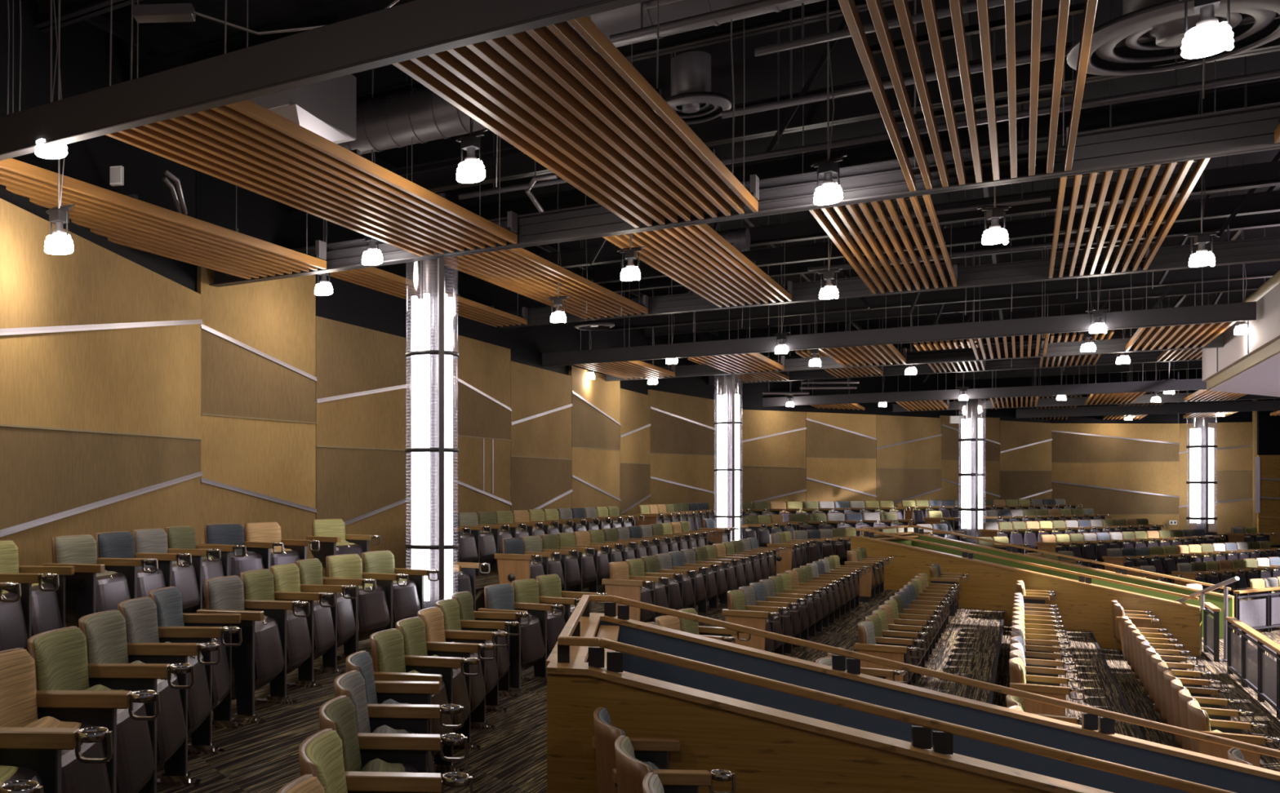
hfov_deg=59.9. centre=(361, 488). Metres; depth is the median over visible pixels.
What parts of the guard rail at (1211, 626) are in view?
post, steel rail, wooden rail, post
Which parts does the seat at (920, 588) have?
armrest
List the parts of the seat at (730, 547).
armrest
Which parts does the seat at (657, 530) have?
armrest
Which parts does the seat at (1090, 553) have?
armrest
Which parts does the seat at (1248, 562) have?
armrest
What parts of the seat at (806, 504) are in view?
armrest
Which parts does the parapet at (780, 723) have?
handrail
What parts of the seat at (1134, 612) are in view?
armrest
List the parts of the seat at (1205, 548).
armrest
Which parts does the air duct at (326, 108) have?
creased panel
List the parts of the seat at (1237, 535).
armrest, panel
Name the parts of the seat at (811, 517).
armrest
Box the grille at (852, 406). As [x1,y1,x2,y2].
[809,403,864,410]
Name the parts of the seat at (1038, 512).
armrest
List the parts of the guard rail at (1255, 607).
post, wooden rail, steel rail, post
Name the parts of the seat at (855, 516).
armrest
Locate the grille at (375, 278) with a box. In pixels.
[327,266,527,327]
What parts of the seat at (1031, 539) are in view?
armrest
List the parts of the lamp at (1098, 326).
spiral bulb, hanging rod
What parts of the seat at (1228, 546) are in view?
armrest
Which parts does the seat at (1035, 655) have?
armrest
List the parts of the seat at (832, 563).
armrest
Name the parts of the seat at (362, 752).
armrest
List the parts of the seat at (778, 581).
armrest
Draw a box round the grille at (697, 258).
[603,223,791,307]
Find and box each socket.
[52,221,65,235]
[320,274,327,284]
[367,240,377,251]
[464,147,477,161]
[555,305,561,312]
[626,257,635,267]
[778,339,784,346]
[812,353,817,359]
[822,172,834,186]
[824,278,833,288]
[989,217,1000,229]
[1084,337,1091,344]
[1093,316,1102,324]
[1120,352,1126,356]
[1169,520,1177,524]
[1195,4,1218,26]
[1195,242,1208,253]
[1239,321,1247,325]
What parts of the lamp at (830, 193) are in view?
spiral bulb, hanging rod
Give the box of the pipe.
[132,0,399,35]
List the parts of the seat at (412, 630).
armrest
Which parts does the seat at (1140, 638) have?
armrest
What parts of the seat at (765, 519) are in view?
armrest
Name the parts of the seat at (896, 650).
panel, armrest, armrest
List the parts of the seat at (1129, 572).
armrest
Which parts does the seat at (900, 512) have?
armrest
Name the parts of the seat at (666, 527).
armrest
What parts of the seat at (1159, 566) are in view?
armrest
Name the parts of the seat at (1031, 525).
armrest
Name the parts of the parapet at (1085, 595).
handrail, handrail, handrail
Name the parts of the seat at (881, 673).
armrest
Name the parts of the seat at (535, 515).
armrest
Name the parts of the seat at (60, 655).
armrest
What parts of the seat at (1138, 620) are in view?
panel, armrest, armrest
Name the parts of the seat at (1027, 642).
armrest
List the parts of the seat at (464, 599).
armrest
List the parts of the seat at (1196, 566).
armrest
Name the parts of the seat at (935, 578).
armrest, armrest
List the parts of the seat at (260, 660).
armrest, armrest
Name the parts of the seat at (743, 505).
armrest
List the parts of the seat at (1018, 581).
armrest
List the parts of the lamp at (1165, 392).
spiral bulb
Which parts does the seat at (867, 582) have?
armrest, panel, armrest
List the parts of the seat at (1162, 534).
armrest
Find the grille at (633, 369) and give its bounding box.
[573,360,675,379]
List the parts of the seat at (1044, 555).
armrest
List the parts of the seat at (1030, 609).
armrest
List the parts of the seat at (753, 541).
armrest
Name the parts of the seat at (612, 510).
armrest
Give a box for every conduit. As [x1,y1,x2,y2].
[162,169,187,215]
[458,53,715,199]
[524,160,557,212]
[608,0,799,43]
[643,0,681,9]
[721,7,1279,118]
[754,0,1026,57]
[761,327,808,395]
[799,321,857,389]
[800,328,859,384]
[807,181,1075,271]
[874,93,1050,222]
[1024,155,1267,261]
[1109,0,1246,128]
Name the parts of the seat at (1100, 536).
armrest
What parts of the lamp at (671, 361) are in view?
spiral bulb, hanging rod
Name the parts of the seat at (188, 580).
armrest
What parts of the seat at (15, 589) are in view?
armrest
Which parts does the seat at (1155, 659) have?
armrest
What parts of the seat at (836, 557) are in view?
armrest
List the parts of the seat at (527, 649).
armrest, armrest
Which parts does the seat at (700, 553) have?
armrest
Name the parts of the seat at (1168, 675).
armrest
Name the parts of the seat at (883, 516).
armrest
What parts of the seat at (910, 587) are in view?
armrest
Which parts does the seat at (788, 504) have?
armrest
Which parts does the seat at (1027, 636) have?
armrest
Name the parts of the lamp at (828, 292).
spiral bulb, hanging rod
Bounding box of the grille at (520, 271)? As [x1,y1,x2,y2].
[444,248,648,319]
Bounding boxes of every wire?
[7,0,9,114]
[18,0,21,111]
[109,0,112,85]
[130,0,133,79]
[224,0,226,53]
[495,135,497,187]
[585,240,587,314]
[621,262,622,316]
[656,0,659,88]
[730,18,734,173]
[741,218,742,328]
[767,215,768,324]
[964,190,966,315]
[1010,183,1012,311]
[1075,208,1078,298]
[1151,215,1154,288]
[1201,57,1204,98]
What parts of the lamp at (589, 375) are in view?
spiral bulb, hanging rod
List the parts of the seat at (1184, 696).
armrest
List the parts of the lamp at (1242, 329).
spiral bulb, hanging rod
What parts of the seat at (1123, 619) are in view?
armrest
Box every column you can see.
[404,257,458,608]
[713,374,742,541]
[958,398,986,543]
[1186,417,1217,536]
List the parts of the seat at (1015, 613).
armrest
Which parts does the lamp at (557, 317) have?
spiral bulb, hanging rod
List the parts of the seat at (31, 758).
armrest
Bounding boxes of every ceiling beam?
[0,0,649,160]
[126,0,415,80]
[208,102,1279,287]
[288,17,1279,215]
[355,0,914,102]
[386,13,1247,173]
[463,78,1279,220]
[465,160,1279,279]
[497,235,1279,328]
[542,302,1256,367]
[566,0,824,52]
[570,190,1279,284]
[597,211,1279,293]
[602,332,1224,381]
[604,260,1279,331]
[644,277,1271,337]
[707,351,1202,385]
[719,30,1279,164]
[762,378,1206,407]
[891,393,1279,412]
[960,0,1003,341]
[1015,400,1279,418]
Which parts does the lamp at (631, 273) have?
spiral bulb, hanging rod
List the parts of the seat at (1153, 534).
armrest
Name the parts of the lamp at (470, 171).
spiral bulb, hanging rod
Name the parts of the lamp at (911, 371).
spiral bulb, hanging rod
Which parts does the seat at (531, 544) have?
armrest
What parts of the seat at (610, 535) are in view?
armrest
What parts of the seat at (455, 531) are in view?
armrest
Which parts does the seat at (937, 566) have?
armrest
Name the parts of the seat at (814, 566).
armrest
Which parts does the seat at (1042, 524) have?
armrest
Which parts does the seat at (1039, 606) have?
armrest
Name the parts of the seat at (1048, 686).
armrest, panel, armrest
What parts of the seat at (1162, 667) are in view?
armrest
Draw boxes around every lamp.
[34,0,67,159]
[44,0,75,254]
[314,219,333,295]
[361,68,382,266]
[455,117,488,183]
[546,176,569,323]
[585,265,595,379]
[617,62,644,281]
[647,288,657,384]
[666,279,678,364]
[773,213,790,354]
[784,351,794,407]
[808,239,821,367]
[810,0,847,205]
[815,220,842,299]
[878,318,887,407]
[904,262,916,375]
[957,312,969,400]
[977,7,1011,244]
[1056,367,1066,400]
[1078,210,1096,352]
[1085,174,1110,333]
[1115,289,1130,364]
[1124,372,1132,420]
[1151,328,1160,402]
[1161,367,1175,394]
[1179,0,1234,58]
[1183,63,1219,267]
[1215,400,1224,417]
[1233,160,1248,335]
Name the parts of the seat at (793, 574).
armrest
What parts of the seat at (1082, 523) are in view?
armrest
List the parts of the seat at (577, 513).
armrest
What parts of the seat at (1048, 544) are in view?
armrest, panel, armrest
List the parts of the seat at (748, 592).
armrest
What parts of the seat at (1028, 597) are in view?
armrest, armrest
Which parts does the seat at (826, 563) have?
armrest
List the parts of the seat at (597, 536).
armrest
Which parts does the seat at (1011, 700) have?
armrest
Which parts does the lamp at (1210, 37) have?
spiral bulb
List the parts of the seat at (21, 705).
armrest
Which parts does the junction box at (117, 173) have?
plate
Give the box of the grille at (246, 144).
[105,99,517,257]
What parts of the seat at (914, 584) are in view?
armrest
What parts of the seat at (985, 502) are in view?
armrest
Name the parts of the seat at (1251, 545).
armrest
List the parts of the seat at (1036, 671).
armrest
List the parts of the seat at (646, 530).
armrest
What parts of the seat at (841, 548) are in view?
armrest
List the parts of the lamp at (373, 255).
spiral bulb, hanging rod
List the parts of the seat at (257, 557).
armrest, armrest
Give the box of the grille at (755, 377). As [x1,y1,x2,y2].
[687,357,789,382]
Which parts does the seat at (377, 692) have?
armrest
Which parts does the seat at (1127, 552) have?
armrest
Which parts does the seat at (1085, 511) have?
armrest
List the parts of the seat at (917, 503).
armrest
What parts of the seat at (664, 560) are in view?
armrest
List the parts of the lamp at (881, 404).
spiral bulb, hanging rod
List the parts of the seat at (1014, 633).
armrest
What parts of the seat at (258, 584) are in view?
armrest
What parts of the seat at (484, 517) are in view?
armrest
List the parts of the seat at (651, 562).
armrest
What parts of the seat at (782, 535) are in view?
armrest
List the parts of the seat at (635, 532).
armrest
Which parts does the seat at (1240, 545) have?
armrest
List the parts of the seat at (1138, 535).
armrest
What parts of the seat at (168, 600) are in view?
armrest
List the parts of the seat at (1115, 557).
panel, armrest, armrest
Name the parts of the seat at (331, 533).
armrest, armrest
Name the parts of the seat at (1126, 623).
armrest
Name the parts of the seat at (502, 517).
armrest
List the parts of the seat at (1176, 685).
armrest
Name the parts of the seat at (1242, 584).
armrest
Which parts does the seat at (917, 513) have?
panel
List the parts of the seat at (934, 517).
armrest, panel, armrest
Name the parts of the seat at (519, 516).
armrest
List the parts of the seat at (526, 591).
armrest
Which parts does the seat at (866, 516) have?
armrest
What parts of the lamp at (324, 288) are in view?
spiral bulb, hanging rod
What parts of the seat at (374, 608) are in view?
armrest, armrest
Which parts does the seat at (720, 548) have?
armrest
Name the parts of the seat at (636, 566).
armrest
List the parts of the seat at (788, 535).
armrest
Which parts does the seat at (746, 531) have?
armrest, armrest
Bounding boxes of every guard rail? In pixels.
[1203,602,1220,662]
[1225,617,1279,719]
[1233,586,1279,636]
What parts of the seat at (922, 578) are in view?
armrest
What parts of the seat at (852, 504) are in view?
armrest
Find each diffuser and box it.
[573,320,614,330]
[652,51,731,124]
[1066,0,1279,75]
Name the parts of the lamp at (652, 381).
spiral bulb, hanging rod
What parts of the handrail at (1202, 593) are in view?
post, post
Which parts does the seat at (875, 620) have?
armrest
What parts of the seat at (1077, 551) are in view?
armrest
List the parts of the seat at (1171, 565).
armrest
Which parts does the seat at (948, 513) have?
armrest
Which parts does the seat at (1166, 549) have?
armrest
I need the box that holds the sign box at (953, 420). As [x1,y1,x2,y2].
[949,377,964,423]
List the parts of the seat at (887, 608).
armrest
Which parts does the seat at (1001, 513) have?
armrest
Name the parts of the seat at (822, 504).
armrest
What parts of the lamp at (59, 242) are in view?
spiral bulb, hanging rod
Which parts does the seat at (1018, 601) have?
armrest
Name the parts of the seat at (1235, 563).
armrest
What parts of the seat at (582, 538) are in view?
armrest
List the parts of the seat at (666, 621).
armrest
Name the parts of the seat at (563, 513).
armrest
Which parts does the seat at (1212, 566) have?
armrest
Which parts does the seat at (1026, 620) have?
armrest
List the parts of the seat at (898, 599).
armrest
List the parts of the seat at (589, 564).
armrest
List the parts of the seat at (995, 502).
armrest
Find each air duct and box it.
[248,74,355,143]
[336,86,486,155]
[715,227,750,252]
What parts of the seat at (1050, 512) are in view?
armrest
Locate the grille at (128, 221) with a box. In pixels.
[0,158,326,279]
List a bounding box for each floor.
[156,534,1228,792]
[431,544,1279,792]
[475,528,983,611]
[792,565,1105,662]
[916,582,1242,704]
[993,594,1250,740]
[1100,619,1279,772]
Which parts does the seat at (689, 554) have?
armrest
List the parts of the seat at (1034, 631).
armrest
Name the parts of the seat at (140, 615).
armrest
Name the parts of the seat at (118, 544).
armrest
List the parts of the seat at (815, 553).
armrest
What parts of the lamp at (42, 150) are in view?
spiral bulb, hanging rod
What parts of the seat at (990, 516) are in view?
armrest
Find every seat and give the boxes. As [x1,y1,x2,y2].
[0,540,74,636]
[0,573,59,651]
[0,648,160,792]
[0,727,113,792]
[27,626,195,792]
[42,534,158,627]
[78,609,221,786]
[94,531,191,598]
[117,596,242,754]
[132,528,221,613]
[148,586,243,728]
[164,525,246,609]
[196,575,310,724]
[197,524,284,577]
[240,568,335,688]
[244,522,319,566]
[269,563,357,674]
[275,774,324,792]
[295,558,376,661]
[298,728,473,792]
[306,519,381,577]
[319,695,468,773]
[322,554,408,657]
[333,671,464,773]
[345,650,439,773]
[360,551,439,628]
[369,628,480,773]
[395,617,496,750]
[409,527,471,562]
[417,607,509,729]
[435,599,519,712]
[451,591,529,697]
[452,513,491,577]
[452,562,490,611]
[457,512,509,574]
[476,511,527,564]
[478,583,564,694]
[494,537,561,586]
[495,511,543,538]
[511,510,558,537]
[511,578,581,666]
[521,535,578,591]
[528,509,573,534]
[536,574,608,615]
[540,533,595,591]
[542,509,586,533]
[556,508,599,531]
[557,533,609,593]
[570,507,611,530]
[573,531,623,593]
[582,507,622,528]
[587,529,636,562]
[592,706,679,792]
[595,506,633,528]
[601,528,648,559]
[601,561,669,622]
[606,506,644,527]
[613,735,736,792]
[614,527,660,558]
[625,558,683,621]
[626,526,671,555]
[634,505,672,526]
[638,524,681,554]
[640,555,696,610]
[642,773,664,792]
[646,622,657,626]
[648,504,680,523]
[649,524,691,551]
[654,553,708,609]
[655,615,735,644]
[656,504,688,522]
[659,523,700,550]
[665,503,696,521]
[668,551,719,616]
[669,522,708,549]
[671,503,703,530]
[677,608,751,643]
[678,521,716,547]
[680,503,710,530]
[680,549,729,612]
[686,502,716,528]
[692,546,739,607]
[693,502,717,527]
[698,519,738,545]
[701,502,717,527]
[702,545,748,602]
[712,543,757,590]
[716,504,751,516]
[721,542,765,586]
[721,590,790,653]
[730,540,773,582]
[738,538,780,579]
[738,586,799,655]
[739,502,768,516]
[739,516,766,546]
[743,515,779,547]
[746,537,786,577]
[749,582,808,657]
[752,502,785,515]
[757,515,792,533]
[759,579,815,651]
[766,533,806,576]
[768,502,802,522]
[768,576,822,640]
[769,515,804,539]
[776,532,811,568]
[777,573,829,640]
[782,531,817,565]
[785,570,835,635]
[786,502,818,518]
[786,514,825,531]
[791,530,831,564]
[792,568,841,631]
[800,565,847,626]
[802,501,835,519]
[806,529,844,559]
[806,563,853,622]
[808,513,844,529]
[813,560,857,618]
[815,657,897,682]
[817,501,850,515]
[818,559,862,614]
[819,528,850,565]
[824,557,866,611]
[826,513,862,528]
[827,647,908,684]
[829,555,871,608]
[831,528,850,564]
[834,501,866,513]
[843,527,856,536]
[844,512,880,535]
[844,551,885,602]
[848,501,880,516]
[852,549,889,596]
[854,621,925,684]
[857,547,893,592]
[861,527,878,535]
[862,512,897,527]
[864,501,896,514]
[865,614,929,685]
[872,609,933,688]
[878,604,937,679]
[879,501,910,519]
[880,512,915,526]
[880,526,896,533]
[884,600,941,668]
[889,595,944,665]
[894,591,946,658]
[896,527,933,535]
[897,500,931,525]
[899,587,949,653]
[903,584,951,647]
[907,581,954,641]
[911,578,956,636]
[914,575,958,631]
[915,500,945,517]
[915,524,951,537]
[917,573,960,627]
[923,511,959,531]
[928,500,958,517]
[928,565,968,619]
[931,564,969,612]
[932,524,967,541]
[941,500,961,528]
[954,500,983,525]
[977,537,1009,550]
[978,522,1017,544]
[982,499,1009,511]
[982,506,995,524]
[982,510,1015,523]
[992,499,1022,511]
[992,536,1030,553]
[997,510,1028,523]
[997,522,1031,554]
[1005,499,1034,511]
[1005,694,1081,724]
[1007,705,1022,711]
[1008,657,1084,716]
[1009,642,1075,670]
[1009,649,1079,679]
[1010,509,1041,522]
[1010,630,1071,656]
[1010,636,1074,662]
[1011,521,1045,552]
[1011,619,1067,641]
[1011,625,1070,649]
[1012,610,1064,633]
[1012,615,1066,639]
[1013,592,1057,612]
[1013,595,1059,615]
[1013,599,1060,619]
[1013,603,1062,624]
[1013,606,1063,628]
[1016,580,1055,596]
[1016,582,1056,604]
[1017,499,1046,510]
[1022,509,1053,522]
[1025,521,1058,542]
[1025,552,1066,562]
[1030,499,1058,510]
[1035,509,1065,522]
[1035,534,1076,553]
[1038,520,1071,535]
[1041,499,1070,509]
[1041,551,1082,565]
[1047,509,1077,521]
[1051,520,1084,534]
[1053,499,1082,509]
[1054,533,1090,558]
[1057,551,1097,567]
[1058,508,1088,521]
[1064,520,1097,534]
[1068,533,1104,568]
[1070,508,1100,520]
[1077,520,1110,533]
[1081,508,1111,520]
[1082,533,1117,564]
[1089,520,1121,533]
[1095,533,1130,563]
[1102,519,1133,533]
[1102,548,1146,573]
[1108,532,1143,549]
[1111,600,1152,651]
[1113,519,1145,532]
[1113,603,1160,661]
[1120,616,1168,674]
[1121,532,1155,547]
[1121,547,1159,567]
[1124,519,1156,532]
[1124,620,1173,680]
[1127,566,1167,582]
[1128,625,1178,687]
[1131,630,1184,694]
[1133,531,1168,546]
[1135,546,1173,574]
[1136,518,1168,531]
[1136,635,1191,702]
[1139,565,1182,583]
[1140,641,1197,711]
[1145,647,1204,720]
[1146,530,1180,547]
[1148,546,1186,582]
[1151,654,1213,714]
[1156,662,1222,741]
[1158,530,1191,546]
[1161,546,1199,564]
[1163,670,1231,736]
[1169,529,1203,546]
[1170,679,1242,749]
[1171,563,1217,590]
[1174,545,1212,562]
[1178,688,1253,751]
[1181,529,1214,545]
[1186,583,1231,595]
[1186,700,1279,767]
[1187,544,1224,561]
[1191,562,1231,594]
[1192,528,1225,544]
[1200,543,1236,562]
[1204,561,1244,595]
[1212,543,1248,561]
[1217,560,1257,598]
[1223,542,1260,559]
[1226,527,1263,543]
[1227,747,1252,765]
[1230,560,1270,587]
[1235,542,1271,559]
[1243,559,1279,578]
[1244,527,1276,542]
[1246,542,1279,558]
[1246,578,1279,621]
[1255,558,1279,577]
[1257,541,1279,557]
[1262,577,1279,587]
[1267,557,1279,565]
[1276,576,1279,586]
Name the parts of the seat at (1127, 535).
armrest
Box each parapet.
[546,595,1279,792]
[850,525,1234,656]
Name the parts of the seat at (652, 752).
armrest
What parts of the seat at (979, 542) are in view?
armrest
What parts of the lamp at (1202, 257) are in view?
spiral bulb, hanging rod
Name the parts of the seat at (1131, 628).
armrest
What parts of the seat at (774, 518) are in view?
armrest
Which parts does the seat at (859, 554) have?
armrest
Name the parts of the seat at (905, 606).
armrest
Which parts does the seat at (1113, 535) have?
armrest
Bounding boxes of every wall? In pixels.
[0,0,203,627]
[195,170,317,559]
[311,151,651,568]
[647,290,726,509]
[726,324,806,508]
[804,323,876,505]
[874,328,942,529]
[939,338,1000,528]
[997,340,1052,501]
[1049,369,1180,530]
[1178,368,1202,530]
[1202,270,1279,397]
[1202,400,1252,534]
[1252,400,1257,528]
[1255,399,1279,544]
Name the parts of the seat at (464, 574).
armrest, armrest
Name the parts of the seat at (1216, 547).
armrest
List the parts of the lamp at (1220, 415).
spiral bulb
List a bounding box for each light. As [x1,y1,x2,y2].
[507,573,515,582]
[707,540,712,545]
[776,556,782,561]
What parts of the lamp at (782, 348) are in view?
spiral bulb, hanging rod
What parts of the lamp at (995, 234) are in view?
hanging rod, spiral bulb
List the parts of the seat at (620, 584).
armrest, panel, armrest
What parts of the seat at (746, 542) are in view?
armrest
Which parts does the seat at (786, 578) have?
armrest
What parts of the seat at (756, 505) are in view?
armrest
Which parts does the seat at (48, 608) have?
armrest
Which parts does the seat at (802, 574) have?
armrest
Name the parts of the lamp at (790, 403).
spiral bulb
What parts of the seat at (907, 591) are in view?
armrest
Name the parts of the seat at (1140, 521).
armrest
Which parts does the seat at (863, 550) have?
armrest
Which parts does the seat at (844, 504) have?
armrest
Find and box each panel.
[0,0,326,279]
[105,0,517,257]
[325,220,527,327]
[391,16,759,228]
[406,75,648,319]
[573,240,675,379]
[585,52,792,307]
[687,320,789,382]
[688,225,784,373]
[795,274,884,377]
[802,0,957,293]
[809,324,864,410]
[818,213,906,367]
[838,0,1097,191]
[895,321,949,411]
[913,306,985,373]
[953,370,996,409]
[969,179,1049,359]
[990,306,1038,408]
[1030,377,1067,420]
[1036,337,1081,409]
[1040,249,1114,367]
[1048,0,1216,278]
[1084,303,1146,404]
[1102,373,1147,420]
[1118,328,1177,406]
[1124,169,1235,351]
[1156,227,1265,361]
[1182,368,1236,418]
[1183,297,1246,401]
[1270,410,1279,416]
[1274,117,1279,143]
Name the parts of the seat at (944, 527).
armrest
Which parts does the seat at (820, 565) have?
armrest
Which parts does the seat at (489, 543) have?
armrest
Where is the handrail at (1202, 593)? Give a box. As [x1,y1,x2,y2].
[1175,576,1239,662]
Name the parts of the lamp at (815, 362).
spiral bulb, hanging rod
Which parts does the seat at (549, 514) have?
armrest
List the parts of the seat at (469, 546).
armrest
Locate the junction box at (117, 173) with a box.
[110,165,124,186]
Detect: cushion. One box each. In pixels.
[0,541,19,573]
[0,649,38,727]
[0,765,17,782]
[25,716,81,728]
[31,582,44,586]
[32,627,89,690]
[54,535,97,564]
[65,569,116,627]
[83,611,128,663]
[85,684,126,691]
[97,532,135,558]
[121,598,159,643]
[130,660,144,663]
[134,528,168,553]
[137,565,154,570]
[151,587,184,626]
[167,526,196,549]
[172,560,185,564]
[206,524,244,545]
[208,576,244,610]
[231,549,255,555]
[231,615,266,700]
[242,569,275,600]
[245,522,281,542]
[270,546,293,552]
[272,564,300,592]
[285,777,324,792]
[297,559,323,585]
[305,730,347,792]
[313,519,346,541]
[322,540,355,577]
[324,697,361,772]
[328,554,362,578]
[338,671,370,733]
[350,652,377,704]
[358,583,377,631]
[361,758,404,773]
[363,551,395,573]
[372,724,408,733]
[373,629,406,673]
[381,698,408,704]
[392,578,406,623]
[399,617,427,656]
[407,670,421,674]
[420,608,445,642]
[438,599,461,630]
[452,513,458,527]
[454,591,475,620]
[458,512,478,526]
[478,511,496,524]
[486,584,515,610]
[496,511,513,524]
[503,537,524,554]
[513,510,529,522]
[513,579,539,603]
[523,536,542,552]
[528,510,544,521]
[537,574,561,597]
[542,534,559,550]
[544,509,559,520]
[558,508,572,519]
[559,533,575,547]
[571,507,585,518]
[574,531,591,545]
[584,507,596,517]
[589,529,604,543]
[596,506,608,516]
[597,708,626,737]
[603,528,617,542]
[607,506,618,516]
[611,562,629,580]
[616,527,630,540]
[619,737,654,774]
[627,559,644,576]
[628,526,641,538]
[635,758,658,769]
[640,505,649,514]
[640,525,652,537]
[642,556,658,573]
[648,505,657,513]
[648,774,664,792]
[651,524,662,535]
[657,504,666,513]
[657,554,672,569]
[657,616,680,631]
[661,523,672,534]
[665,504,674,512]
[670,551,684,567]
[671,522,681,533]
[673,503,681,511]
[679,608,699,635]
[680,503,688,511]
[680,521,690,532]
[682,549,696,564]
[688,503,696,511]
[693,547,706,561]
[695,502,702,510]
[702,502,709,510]
[704,519,714,528]
[704,545,716,559]
[714,543,725,556]
[724,542,734,555]
[729,591,746,610]
[733,540,743,552]
[739,502,752,511]
[739,516,745,525]
[740,539,751,551]
[741,586,756,605]
[745,515,758,524]
[748,537,758,549]
[751,582,766,601]
[752,502,769,511]
[758,515,770,524]
[761,579,775,597]
[769,502,786,511]
[770,515,783,523]
[771,576,783,593]
[772,533,780,543]
[777,533,786,542]
[779,573,791,589]
[784,531,791,541]
[786,502,802,511]
[786,570,799,586]
[789,514,808,524]
[794,530,807,540]
[794,568,806,582]
[801,565,813,580]
[803,502,818,508]
[807,529,820,539]
[808,513,826,524]
[808,563,818,577]
[814,561,825,574]
[818,501,834,510]
[818,657,831,666]
[820,528,832,537]
[820,559,830,572]
[826,513,844,523]
[826,557,835,569]
[831,555,840,568]
[831,648,847,670]
[832,528,844,537]
[835,501,849,510]
[845,513,862,520]
[848,551,857,561]
[849,501,864,510]
[853,549,862,559]
[859,547,866,558]
[860,621,876,644]
[863,512,879,522]
[865,501,879,507]
[867,615,883,637]
[874,609,888,631]
[880,501,893,509]
[880,512,897,519]
[880,604,894,624]
[882,528,896,533]
[886,600,899,618]
[891,595,903,613]
[896,592,908,608]
[897,527,913,533]
[901,588,912,604]
[902,500,915,506]
[905,585,915,600]
[909,582,919,596]
[912,578,923,593]
[915,500,928,508]
[916,576,925,589]
[917,524,932,532]
[920,573,928,586]
[928,500,942,506]
[928,511,942,519]
[930,566,938,577]
[933,524,947,531]
[933,564,941,575]
[942,500,954,506]
[955,500,961,506]
[977,537,993,546]
[982,499,992,506]
[984,522,998,529]
[985,510,998,516]
[993,499,1005,506]
[993,537,1008,545]
[998,510,1010,516]
[998,522,1012,529]
[1005,499,1017,505]
[1008,695,1025,712]
[1010,706,1022,711]
[1011,510,1023,516]
[1011,657,1026,684]
[1012,521,1026,528]
[1012,643,1026,666]
[1012,650,1026,675]
[1013,620,1025,639]
[1013,625,1025,644]
[1013,631,1025,651]
[1013,636,1026,658]
[1014,603,1024,618]
[1014,607,1024,622]
[1014,611,1025,628]
[1014,615,1025,633]
[1015,596,1024,610]
[1015,600,1024,614]
[1017,583,1025,595]
[1018,499,1030,505]
[1023,509,1035,515]
[1026,521,1039,528]
[1026,552,1042,557]
[1031,499,1042,505]
[1035,509,1047,515]
[1040,521,1052,528]
[1041,534,1055,542]
[1042,499,1053,505]
[1043,551,1058,560]
[1048,509,1059,515]
[1053,520,1065,528]
[1054,499,1066,505]
[1055,534,1069,542]
[1058,551,1074,560]
[1059,509,1071,515]
[1065,520,1078,527]
[1069,533,1083,542]
[1071,508,1082,515]
[1078,520,1090,527]
[1082,508,1093,515]
[1083,533,1096,541]
[1090,520,1102,526]
[1096,533,1109,540]
[1102,520,1114,526]
[1107,548,1122,557]
[1109,532,1122,540]
[1114,519,1125,525]
[1115,604,1124,616]
[1122,532,1134,539]
[1122,548,1136,556]
[1125,519,1137,525]
[1127,567,1141,577]
[1134,531,1146,538]
[1136,547,1150,555]
[1137,519,1148,525]
[1137,635,1147,641]
[1141,565,1155,575]
[1142,641,1152,648]
[1146,531,1159,538]
[1147,648,1159,655]
[1149,546,1163,555]
[1153,654,1164,662]
[1159,530,1171,537]
[1159,662,1171,671]
[1163,546,1176,554]
[1165,671,1178,679]
[1170,530,1182,537]
[1173,680,1186,689]
[1176,545,1188,553]
[1177,563,1191,572]
[1181,689,1196,701]
[1182,529,1193,537]
[1186,584,1202,590]
[1188,545,1201,552]
[1190,701,1210,731]
[1191,562,1205,571]
[1193,529,1204,536]
[1200,544,1213,551]
[1205,561,1219,570]
[1213,543,1225,551]
[1218,560,1232,569]
[1225,542,1236,551]
[1231,527,1244,533]
[1231,560,1244,568]
[1236,542,1248,550]
[1244,527,1257,533]
[1244,559,1257,567]
[1248,542,1259,549]
[1250,578,1265,599]
[1257,558,1269,566]
[1258,541,1270,548]
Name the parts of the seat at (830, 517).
armrest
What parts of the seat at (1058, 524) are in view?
armrest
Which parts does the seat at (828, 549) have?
armrest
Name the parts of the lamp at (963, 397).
spiral bulb, hanging rod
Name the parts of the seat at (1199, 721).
panel, armrest, armrest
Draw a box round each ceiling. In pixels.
[34,0,143,33]
[84,14,718,335]
[135,0,1279,372]
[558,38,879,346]
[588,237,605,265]
[713,222,719,231]
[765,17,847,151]
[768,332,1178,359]
[841,270,870,309]
[907,226,946,314]
[923,340,953,382]
[933,262,961,324]
[955,360,1202,380]
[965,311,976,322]
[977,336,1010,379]
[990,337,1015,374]
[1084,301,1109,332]
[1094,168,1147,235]
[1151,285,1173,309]
[1152,185,1279,331]
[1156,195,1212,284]
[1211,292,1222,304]
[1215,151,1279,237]
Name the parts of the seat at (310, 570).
armrest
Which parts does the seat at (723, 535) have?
armrest, panel, armrest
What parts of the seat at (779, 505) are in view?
armrest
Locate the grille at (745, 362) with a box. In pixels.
[688,352,784,373]
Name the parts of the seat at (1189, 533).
armrest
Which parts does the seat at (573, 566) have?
armrest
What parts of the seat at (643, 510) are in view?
panel, armrest, armrest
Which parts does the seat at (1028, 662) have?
armrest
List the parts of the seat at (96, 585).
armrest, armrest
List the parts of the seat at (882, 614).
armrest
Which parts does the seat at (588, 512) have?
armrest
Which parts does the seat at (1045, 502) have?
armrest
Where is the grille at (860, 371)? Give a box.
[795,349,883,377]
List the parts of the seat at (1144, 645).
armrest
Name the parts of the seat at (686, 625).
armrest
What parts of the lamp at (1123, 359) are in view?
spiral bulb, hanging rod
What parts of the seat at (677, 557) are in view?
armrest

